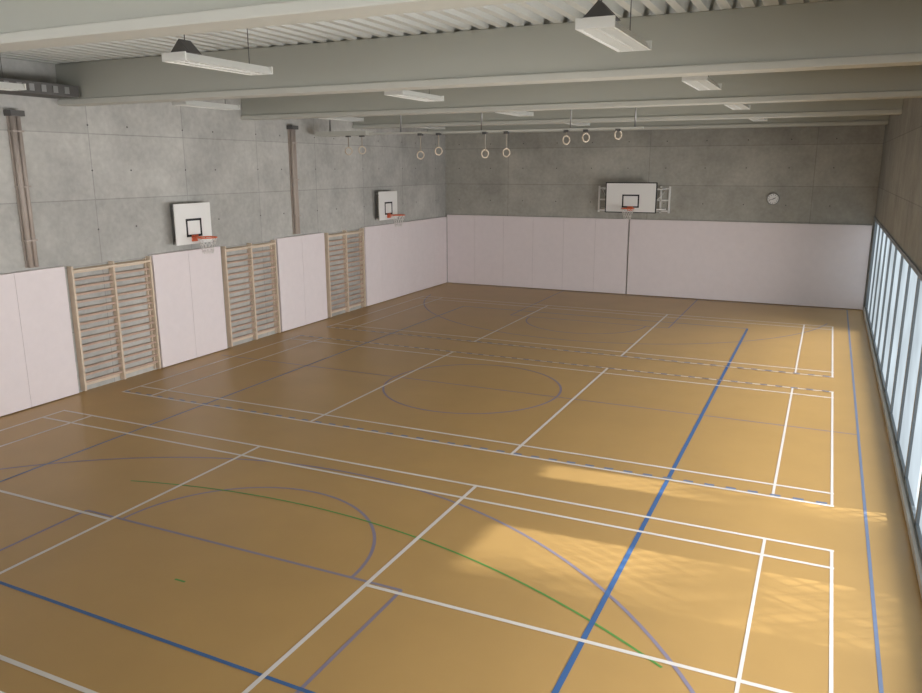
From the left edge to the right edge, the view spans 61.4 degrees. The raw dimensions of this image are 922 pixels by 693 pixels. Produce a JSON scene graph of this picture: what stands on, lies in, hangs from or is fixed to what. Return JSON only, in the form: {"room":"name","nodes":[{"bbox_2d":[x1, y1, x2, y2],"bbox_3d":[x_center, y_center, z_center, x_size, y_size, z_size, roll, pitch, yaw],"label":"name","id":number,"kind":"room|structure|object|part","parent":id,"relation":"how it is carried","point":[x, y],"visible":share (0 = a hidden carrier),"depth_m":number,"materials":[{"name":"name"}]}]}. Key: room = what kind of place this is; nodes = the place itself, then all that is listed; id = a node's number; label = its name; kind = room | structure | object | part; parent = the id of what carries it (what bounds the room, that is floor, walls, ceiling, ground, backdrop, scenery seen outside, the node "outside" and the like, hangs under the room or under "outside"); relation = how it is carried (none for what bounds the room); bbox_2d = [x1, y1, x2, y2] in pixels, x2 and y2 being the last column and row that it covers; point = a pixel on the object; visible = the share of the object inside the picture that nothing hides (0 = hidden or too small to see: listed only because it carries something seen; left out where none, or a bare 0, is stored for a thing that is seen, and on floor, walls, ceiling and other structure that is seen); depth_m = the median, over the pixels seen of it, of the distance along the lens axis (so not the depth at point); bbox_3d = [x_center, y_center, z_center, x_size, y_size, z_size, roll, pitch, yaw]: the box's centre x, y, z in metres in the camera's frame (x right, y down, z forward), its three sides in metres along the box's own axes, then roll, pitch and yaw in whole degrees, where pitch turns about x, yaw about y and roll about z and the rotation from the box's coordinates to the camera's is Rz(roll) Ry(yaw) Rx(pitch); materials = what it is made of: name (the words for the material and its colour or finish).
{"room":"sports hall","nodes":[
{"label":"sports hall","id":0,"kind":"room"},
{"bbox_2d":[0,57,445,391],"bbox_3d":[-7.379,-2.813,16.925,0.300,7.000,31.950,6,14,24],"label":"wall","id":1,"kind":"structure","parent":0,"point":[70,201],"depth_m":17.85,"materials":[{"name":"concrete"}]},
{"bbox_2d":[3,110,38,267],"bbox_3d":[-8.178,-2.917,14.536,0.195,2.880,0.280,6,14,24],"label":"pipe","id":2,"kind":"object","parent":1,"relation":"attached to","point":[13,119],"visible":1,"depth_m":14.48,"materials":[{"name":"beige metal"}]},
{"bbox_2d":[0,266,78,416],"bbox_3d":[-9.992,0.675,11.492,0.100,2.620,9.714,6,14,24],"label":"wall padding","id":3,"kind":"object","parent":1,"relation":"attached to","point":[38,364],"visible":1,"depth_m":15.02,"materials":[{"name":"fabric"}]},
{"bbox_2d":[0,78,78,98],"bbox_3d":[-7.986,-4.641,13.914,0.735,0.260,2.130,6,14,24],"label":"ventilation duct","id":4,"kind":"object","parent":1,"relation":"attached to","point":[33,89],"visible":0.79,"depth_m":14.17,"materials":[{"name":"metal"}]},
{"bbox_2d":[67,256,160,390],"bbox_3d":[-7.425,-0.550,16.790,0.150,2.590,2.065,6,14,24],"label":"wall bars","id":5,"kind":"object","parent":1,"relation":"attached to","point":[156,363],"visible":1,"depth_m":16.72,"materials":[{"name":"brown wood"}]},
{"bbox_2d":[149,246,226,367],"bbox_3d":[-6.516,-1.008,18.743,0.100,2.620,2.184,6,14,24],"label":"wall padding","id":6,"kind":"object","parent":1,"relation":"attached to","point":[188,284],"visible":0.99,"depth_m":18.62,"materials":[{"name":"fabric"}]},
{"bbox_2d":[170,202,217,253],"bbox_3d":[-6.131,-2.766,18.224,0.889,1.162,1.150,6,14,24],"label":"basketball hoop","id":7,"kind":"object","parent":1,"relation":"attached to","point":[191,222],"visible":1,"depth_m":18.17,"materials":[{"name":"white paint"}]},
{"bbox_2d":[221,240,280,346],"bbox_3d":[-5.553,-1.456,20.695,0.150,2.590,2.015,6,14,24],"label":"wall bars","id":8,"kind":"object","parent":1,"relation":"attached to","point":[273,256],"visible":1,"depth_m":20.64,"materials":[{"name":"brown wood"}]},
{"bbox_2d":[87,124,435,229],"bbox_3d":[-6.261,-4.104,18.723,0.004,2.140,25.040,6,14,24],"label":"tie holes","id":9,"kind":"object","parent":1,"relation":"attached to","point":[87,124],"visible":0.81,"depth_m":19.13,"materials":[{"name":"grey concrete"}]},
{"bbox_2d":[286,125,300,233],"bbox_3d":[-4.666,-4.666,21.851,0.195,2.980,0.280,6,14,24],"label":"pipe","id":10,"kind":"object","parent":1,"relation":"attached to","point":[291,129],"visible":1,"depth_m":21.79,"materials":[{"name":"beige metal"}]},
{"bbox_2d":[274,233,327,331],"bbox_3d":[-4.627,-1.923,22.684,0.100,2.620,2.234,6,14,24],"label":"wall padding","id":11,"kind":"object","parent":1,"relation":"attached to","point":[301,267],"visible":0.98,"depth_m":22.56,"materials":[{"name":"fabric"}]},
{"bbox_2d":[324,228,365,316],"bbox_3d":[-3.647,-2.379,24.671,0.150,2.590,2.045,6,14,24],"label":"wall bars","id":12,"kind":"object","parent":1,"relation":"attached to","point":[344,233],"visible":1,"depth_m":24.63,"materials":[{"name":"brown wood"}]},
{"bbox_2d":[374,191,404,226],"bbox_3d":[-2.298,-4.642,26.216,0.889,1.162,1.200,6,14,24],"label":"basketball hoop","id":13,"kind":"object","parent":1,"relation":"attached to","point":[387,200],"visible":1,"depth_m":26.15,"materials":[{"name":"white paint"}]},
{"bbox_2d":[362,217,446,305],"bbox_3d":[-1.896,-3.246,28.381,0.100,2.620,6.084,6,14,24],"label":"wall padding","id":14,"kind":"object","parent":1,"relation":"attached to","point":[411,257],"visible":0.94,"depth_m":27.96,"materials":[{"name":"fabric"}]},
{"bbox_2d":[0,0,539,51],"bbox_3d":[-3.266,-3.260,7.173,15.120,0.760,0.380,6,14,24],"label":"ceiling beam","id":15,"kind":"structure","parent":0,"point":[24,24],"depth_m":6.82,"materials":[{"name":"grey concrete"}]},
{"bbox_2d":[0,0,831,63],"bbox_3d":[-0.401,-5.359,12.989,15.720,0.700,31.950,6,14,24],"label":"ceiling","id":16,"kind":"structure","parent":0,"point":[542,11],"depth_m":11.15,"materials":[{"name":"metal"}]},
{"bbox_2d":[0,57,25,90],"bbox_3d":[-7.771,-4.455,12.228,0.380,0.675,1.660,6,14,24],"label":"lamp","id":17,"kind":"object","parent":16,"relation":"hanging from","point":[7,86],"visible":1,"depth_m":12.78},
{"bbox_2d":[172,101,239,109],"bbox_3d":[-5.484,-5.499,16.724,0.380,0.675,1.660,6,14,24],"label":"lamp","id":18,"kind":"object","parent":16,"relation":"hanging from","point":[200,104],"visible":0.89,"depth_m":16.65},
{"bbox_2d":[161,28,272,75],"bbox_3d":[-3.151,-3.980,10.123,0.380,0.675,1.660,6,14,24],"label":"lamp","id":19,"kind":"object","parent":16,"relation":"hanging from","point":[184,52],"visible":0.97,"depth_m":9.83,"materials":[{"name":"white metal"}]},
{"bbox_2d":[318,117,363,121],"bbox_3d":[-3.284,-6.564,21.314,0.380,0.675,1.660,6,14,24],"label":"lamp","id":20,"kind":"object","parent":16,"relation":"hanging from","point":[351,119],"visible":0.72,"depth_m":21.51,"materials":[{"name":"white plastic"}]},
{"bbox_2d":[384,90,443,101],"bbox_3d":[-0.863,-5.024,14.619,0.380,0.675,1.660,6,14,24],"label":"lamp","id":21,"kind":"object","parent":16,"relation":"hanging from","point":[407,94],"visible":0.83,"depth_m":14.53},
{"bbox_2d":[415,127,444,128],"bbox_3d":[-1.062,-7.640,25.947,0.380,0.675,1.660,6,14,24],"label":"lamp","id":22,"kind":"object","parent":16,"relation":"hanging from","point":[415,127],"visible":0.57,"depth_m":26.20,"materials":[{"name":"white plastic"}]},
{"bbox_2d":[315,107,643,159],"bbox_3d":[0.124,-5.803,20.366,9.300,1.738,0.400,6,14,24],"label":"rings","id":23,"kind":"object","parent":16,"relation":"hanging from","point":[348,134],"visible":0.95,"depth_m":20.33,"materials":[{"name":"metal"}]},
{"bbox_3d":[0.124,-6.129,20.291,9.300,1.070,0.400,6,14,24],"label":"rail","id":24,"kind":"part","parent":23,"relation":"part of","materials":[{"name":"metal"}]},
{"bbox_2d":[495,111,533,116],"bbox_3d":[1.337,-6.089,19.209,0.380,0.675,1.660,6,14,24],"label":"lamp","id":25,"kind":"object","parent":16,"relation":"hanging from","point":[515,113],"visible":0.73,"depth_m":19.38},
{"bbox_2d":[565,123,589,125],"bbox_3d":[3.558,-7.165,23.842,0.380,0.675,1.660,6,14,24],"label":"lamp","id":26,"kind":"object","parent":16,"relation":"hanging from","point":[576,124],"visible":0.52,"depth_m":24.07,"materials":[{"name":"white plastic"}]},
{"bbox_2d":[575,0,651,51],"bbox_3d":[1.606,-3.491,7.956,0.380,0.675,1.660,6,14,24],"label":"lamp","id":27,"kind":"object","parent":16,"relation":"hanging from","point":[599,23],"visible":1,"depth_m":7.58,"materials":[{"name":"white metal"}]},
{"bbox_2d":[682,75,721,90],"bbox_3d":[3.894,-4.535,12.452,0.380,0.675,1.660,6,14,24],"label":"lamp","id":28,"kind":"object","parent":16,"relation":"hanging from","point":[699,83],"visible":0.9,"depth_m":12.29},
{"bbox_2d":[724,104,750,109],"bbox_3d":[6.094,-5.600,17.042,0.380,0.675,1.660,6,14,24],"label":"lamp","id":29,"kind":"object","parent":16,"relation":"hanging from","point":[731,106],"visible":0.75,"depth_m":17.18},
{"bbox_2d":[750,118,767,121],"bbox_3d":[8.315,-6.676,21.676,0.380,0.675,1.660,6,14,24],"label":"lamp","id":30,"kind":"object","parent":16,"relation":"hanging from","point":[755,119],"visible":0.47,"depth_m":21.75,"materials":[{"name":"white plastic"}]},
{"bbox_2d":[0,282,921,692],"bbox_3d":[-0.385,1.413,14.553,15.720,0.200,31.950,6,14,24],"label":"floor","id":31,"kind":"structure","parent":0,"point":[248,610],"depth_m":10.63,"materials":[{"name":"brown wood"}]},
{"bbox_2d":[0,284,883,692],"bbox_3d":[0.435,0.889,16.333,14.239,0.011,27.000,6,14,24],"label":"court markings","id":32,"kind":"object","parent":31,"relation":"on","point":[582,640],"visible":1,"depth_m":10.53,"materials":[{"name":"white paint"}]},
{"bbox_2d":[55,0,921,106],"bbox_3d":[-0.918,-4.397,12.072,15.120,0.760,0.380,6,14,24],"label":"ceiling beam","id":33,"kind":"structure","parent":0,"point":[834,34],"depth_m":10.99,"materials":[{"name":"grey concrete"}]},
{"bbox_2d":[241,65,921,119],"bbox_3d":[1.325,-5.483,16.750,15.120,0.760,0.380,6,14,24],"label":"ceiling beam","id":34,"kind":"structure","parent":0,"point":[893,82],"depth_m":15.81,"materials":[{"name":"grey concrete"}]},
{"bbox_2d":[353,98,903,128],"bbox_3d":[3.525,-6.548,21.339,15.120,0.760,0.380,6,14,24],"label":"ceiling beam","id":35,"kind":"structure","parent":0,"point":[867,107],"depth_m":20.54,"materials":[{"name":"grey concrete"}]},
{"bbox_2d":[428,115,888,134],"bbox_3d":[5.683,-7.593,25.841,15.120,0.760,0.380,6,14,24],"label":"ceiling beam","id":36,"kind":"structure","parent":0,"point":[871,119],"depth_m":24.78,"materials":[{"name":"grey concrete"}]},
{"bbox_2d":[445,125,884,309],"bbox_3d":[6.302,-5.338,27.710,15.120,7.000,0.300,6,14,24],"label":"wall","id":37,"kind":"structure","parent":0,"point":[713,173],"depth_m":26.73,"materials":[{"name":"concrete"}]},
{"bbox_2d":[447,214,628,293],"bbox_3d":[2.743,-3.579,29.598,7.214,2.700,0.100,6,14,24],"label":"wall padding","id":38,"kind":"object","parent":37,"relation":"attached to","point":[559,253],"visible":0.98,"depth_m":29.44,"materials":[{"name":"fabric"}]},
{"bbox_2d":[598,182,670,219],"bbox_3d":[5.912,-5.093,27.150,2.560,1.262,1.109,6,14,24],"label":"basketball hoop","id":39,"kind":"object","parent":37,"relation":"attached to","point":[620,197],"visible":1,"depth_m":27.15,"materials":[{"name":"white"}]},
{"bbox_2d":[459,138,836,206],"bbox_3d":[5.910,-6.168,27.534,13.240,2.140,0.004,6,14,24],"label":"tie holes","id":40,"kind":"object","parent":37,"relation":"attached to","point":[836,138],"visible":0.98,"depth_m":27.26,"materials":[{"name":"grey concrete"}]},
{"bbox_2d":[627,219,871,309],"bbox_3d":[9.548,-2.879,26.498,7.694,2.700,0.100,6,14,24],"label":"wall padding","id":41,"kind":"object","parent":37,"relation":"attached to","point":[818,265],"visible":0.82,"depth_m":26.30,"materials":[{"name":"fabric"}]},
{"bbox_2d":[767,193,779,204],"bbox_3d":[10.318,-4.878,25.679,0.398,0.398,0.075,6,14,24],"label":"wall clock","id":42,"kind":"object","parent":37,"relation":"attached to","point":[773,198],"visible":1,"depth_m":25.65,"materials":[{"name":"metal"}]},
{"bbox_2d":[864,98,921,565],"bbox_3d":[6.593,-1.377,10.560,0.300,7.000,31.950,6,14,24],"label":"wall","id":43,"kind":"structure","parent":0,"point":[899,196],"depth_m":15.95,"materials":[{"name":"concrete"}]},
{"bbox_2d":[865,221,875,308],"bbox_3d":[12.949,-2.571,24.441,0.100,2.850,0.680,6,14,24],"label":"frame","id":44,"kind":"object","parent":43,"relation":"attached to","point":[875,221],"visible":0.25,"depth_m":24.70,"materials":[{"name":"metal"}]},
{"bbox_2d":[866,222,878,317],"bbox_3d":[12.454,-2.332,23.408,0.100,2.850,1.660,6,14,24],"label":"frame","id":45,"kind":"object","parent":43,"relation":"attached to","point":[876,222],"visible":0.3,"depth_m":24.08,"materials":[{"name":"metal"}]},
{"bbox_2d":[868,225,878,312],"bbox_3d":[12.448,-2.322,23.413,0.005,2.710,1.560,6,14,24],"label":"pane","id":46,"kind":"object","parent":43,"relation":"attached to","point":[878,225],"visible":0.57,"depth_m":23.74,"materials":[{"name":"clear glass"}]},
{"bbox_2d":[868,226,881,329],"bbox_3d":[11.752,-1.991,21.943,0.100,2.850,1.660,6,14,24],"label":"frame","id":47,"kind":"object","parent":43,"relation":"attached to","point":[869,321],"visible":0.32,"depth_m":22.60,"materials":[{"name":"metal"}]},
{"bbox_2d":[870,229,881,320],"bbox_3d":[11.745,-1.982,21.948,0.005,2.710,1.560,6,14,24],"label":"pane","id":48,"kind":"object","parent":43,"relation":"attached to","point":[880,229],"visible":0.57,"depth_m":22.25,"materials":[{"name":"clear glass"}]},
{"bbox_2d":[870,230,885,339],"bbox_3d":[11.050,-1.651,20.478,0.100,2.850,1.660,6,14,24],"label":"frame","id":49,"kind":"object","parent":43,"relation":"attached to","point":[871,330],"visible":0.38,"depth_m":21.13,"materials":[{"name":"metal"}]},
{"bbox_2d":[872,233,885,333],"bbox_3d":[11.043,-1.642,20.483,0.005,2.710,1.560,6,14,24],"label":"pane","id":50,"kind":"object","parent":43,"relation":"attached to","point":[884,236],"visible":0.64,"depth_m":20.77,"materials":[{"name":"clear glass"}]},
{"bbox_2d":[873,236,889,354],"bbox_3d":[10.347,-1.311,19.012,0.100,2.850,1.660,6,14,24],"label":"frame","id":51,"kind":"object","parent":43,"relation":"attached to","point":[874,342],"visible":0.34,"depth_m":19.66,"materials":[{"name":"metal"}]},
{"bbox_2d":[875,238,889,345],"bbox_3d":[10.341,-1.302,19.018,0.005,2.710,1.560,6,14,24],"label":"pane","id":52,"kind":"object","parent":43,"relation":"attached to","point":[888,239],"visible":0.64,"depth_m":19.28,"materials":[{"name":"clear glass"}]},
{"bbox_2d":[876,241,894,370],"bbox_3d":[9.645,-0.971,17.547,0.100,2.850,1.660,6,14,24],"label":"frame","id":53,"kind":"object","parent":43,"relation":"attached to","point":[890,247],"visible":0.36,"depth_m":18.19,"materials":[{"name":"metal"}]},
{"bbox_2d":[879,243,894,362],"bbox_3d":[9.638,-0.962,17.553,0.005,2.710,1.560,6,14,24],"label":"pane","id":54,"kind":"object","parent":43,"relation":"attached to","point":[893,246],"visible":0.64,"depth_m":17.79,"materials":[{"name":"clear glass"}]},
{"bbox_2d":[880,247,900,389],"bbox_3d":[8.943,-0.631,16.082,0.100,2.850,1.660,6,14,24],"label":"frame","id":55,"kind":"object","parent":43,"relation":"attached to","point":[895,254],"visible":0.34,"depth_m":16.73,"materials":[{"name":"metal"}]},
{"bbox_2d":[882,250,900,379],"bbox_3d":[8.936,-0.622,16.087,0.005,2.710,1.560,6,14,24],"label":"pane","id":56,"kind":"object","parent":43,"relation":"attached to","point":[898,258],"visible":0.64,"depth_m":16.30,"materials":[{"name":"clear glass"}]},
{"bbox_2d":[863,216,921,598],"bbox_3d":[7.281,0.145,12.827,0.040,3.010,27.390,6,14,24],"label":"trim","id":57,"kind":"structure","parent":43,"relation":"attached to","point":[918,567],"depth_m":12.20,"materials":[{"name":"metal"}]},
{"bbox_2d":[884,255,908,414],"bbox_3d":[8.240,-0.291,14.617,0.100,2.850,1.660,6,14,24],"label":"frame","id":58,"kind":"object","parent":43,"relation":"attached to","point":[902,258],"visible":0.32,"depth_m":15.25,"materials":[{"name":"metal"}]},
{"bbox_2d":[887,259,907,404],"bbox_3d":[8.234,-0.282,14.622,0.005,2.710,1.560,6,14,24],"label":"pane","id":59,"kind":"object","parent":43,"relation":"attached to","point":[905,264],"visible":0.64,"depth_m":14.81,"materials":[{"name":"clear glass"}]},
{"bbox_2d":[890,266,917,441],"bbox_3d":[7.538,0.049,13.152,0.100,2.850,1.660,6,14,24],"label":"frame","id":60,"kind":"object","parent":43,"relation":"attached to","point":[895,431],"visible":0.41,"depth_m":13.78,"materials":[{"name":"metal"}]},
{"bbox_2d":[893,268,916,429],"bbox_3d":[7.531,0.058,13.157,0.005,2.710,1.560,6,14,24],"label":"pane","id":61,"kind":"object","parent":43,"relation":"attached to","point":[913,277],"visible":0.64,"depth_m":13.31,"materials":[{"name":"clear glass"}]},
{"bbox_2d":[896,277,921,477],"bbox_3d":[6.836,0.389,11.687,0.100,2.850,1.660,6,14,24],"label":"frame","id":62,"kind":"object","parent":43,"relation":"attached to","point":[903,467],"visible":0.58,"depth_m":12.32,"materials":[{"name":"metal"}]},
{"bbox_2d":[899,281,921,465],"bbox_3d":[6.829,0.398,11.692,0.005,2.710,1.560,6,14,24],"label":"pane","id":63,"kind":"object","parent":43,"relation":"attached to","point":[917,337],"visible":0.82,"depth_m":11.89,"materials":[{"name":"clear glass"}]},
{"bbox_2d":[904,351,921,526],"bbox_3d":[6.133,0.729,10.222,0.100,2.850,1.660,6,14,24],"label":"frame","id":64,"kind":"object","parent":43,"relation":"attached to","point":[913,507],"visible":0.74,"depth_m":10.96,"materials":[{"name":"metal"}]},
{"bbox_2d":[908,379,921,504],"bbox_3d":[6.127,0.739,10.227,0.005,2.710,1.560,6,14,24],"label":"pane","id":65,"kind":"object","parent":43,"relation":"attached to","point":[916,454],"visible":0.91,"depth_m":10.66,"materials":[{"name":"clear glass"}]},
{"bbox_2d":[915,478,921,557],"bbox_3d":[5.431,1.070,8.757,0.100,2.850,1.660,6,14,24],"label":"frame","id":66,"kind":"object","parent":43,"relation":"attached to","point":[919,507],"visible":1,"depth_m":9.68,"materials":[{"name":"metal"}]},
{"bbox_2d":[919,509,921,533],"bbox_3d":[5.424,1.079,8.762,0.005,2.710,1.560,6,14,24],"label":"pane","id":67,"kind":"object","parent":43,"relation":"attached to","point":[920,523],"visible":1,"depth_m":9.64,"materials":[{"name":"clear glass"}]}
]}

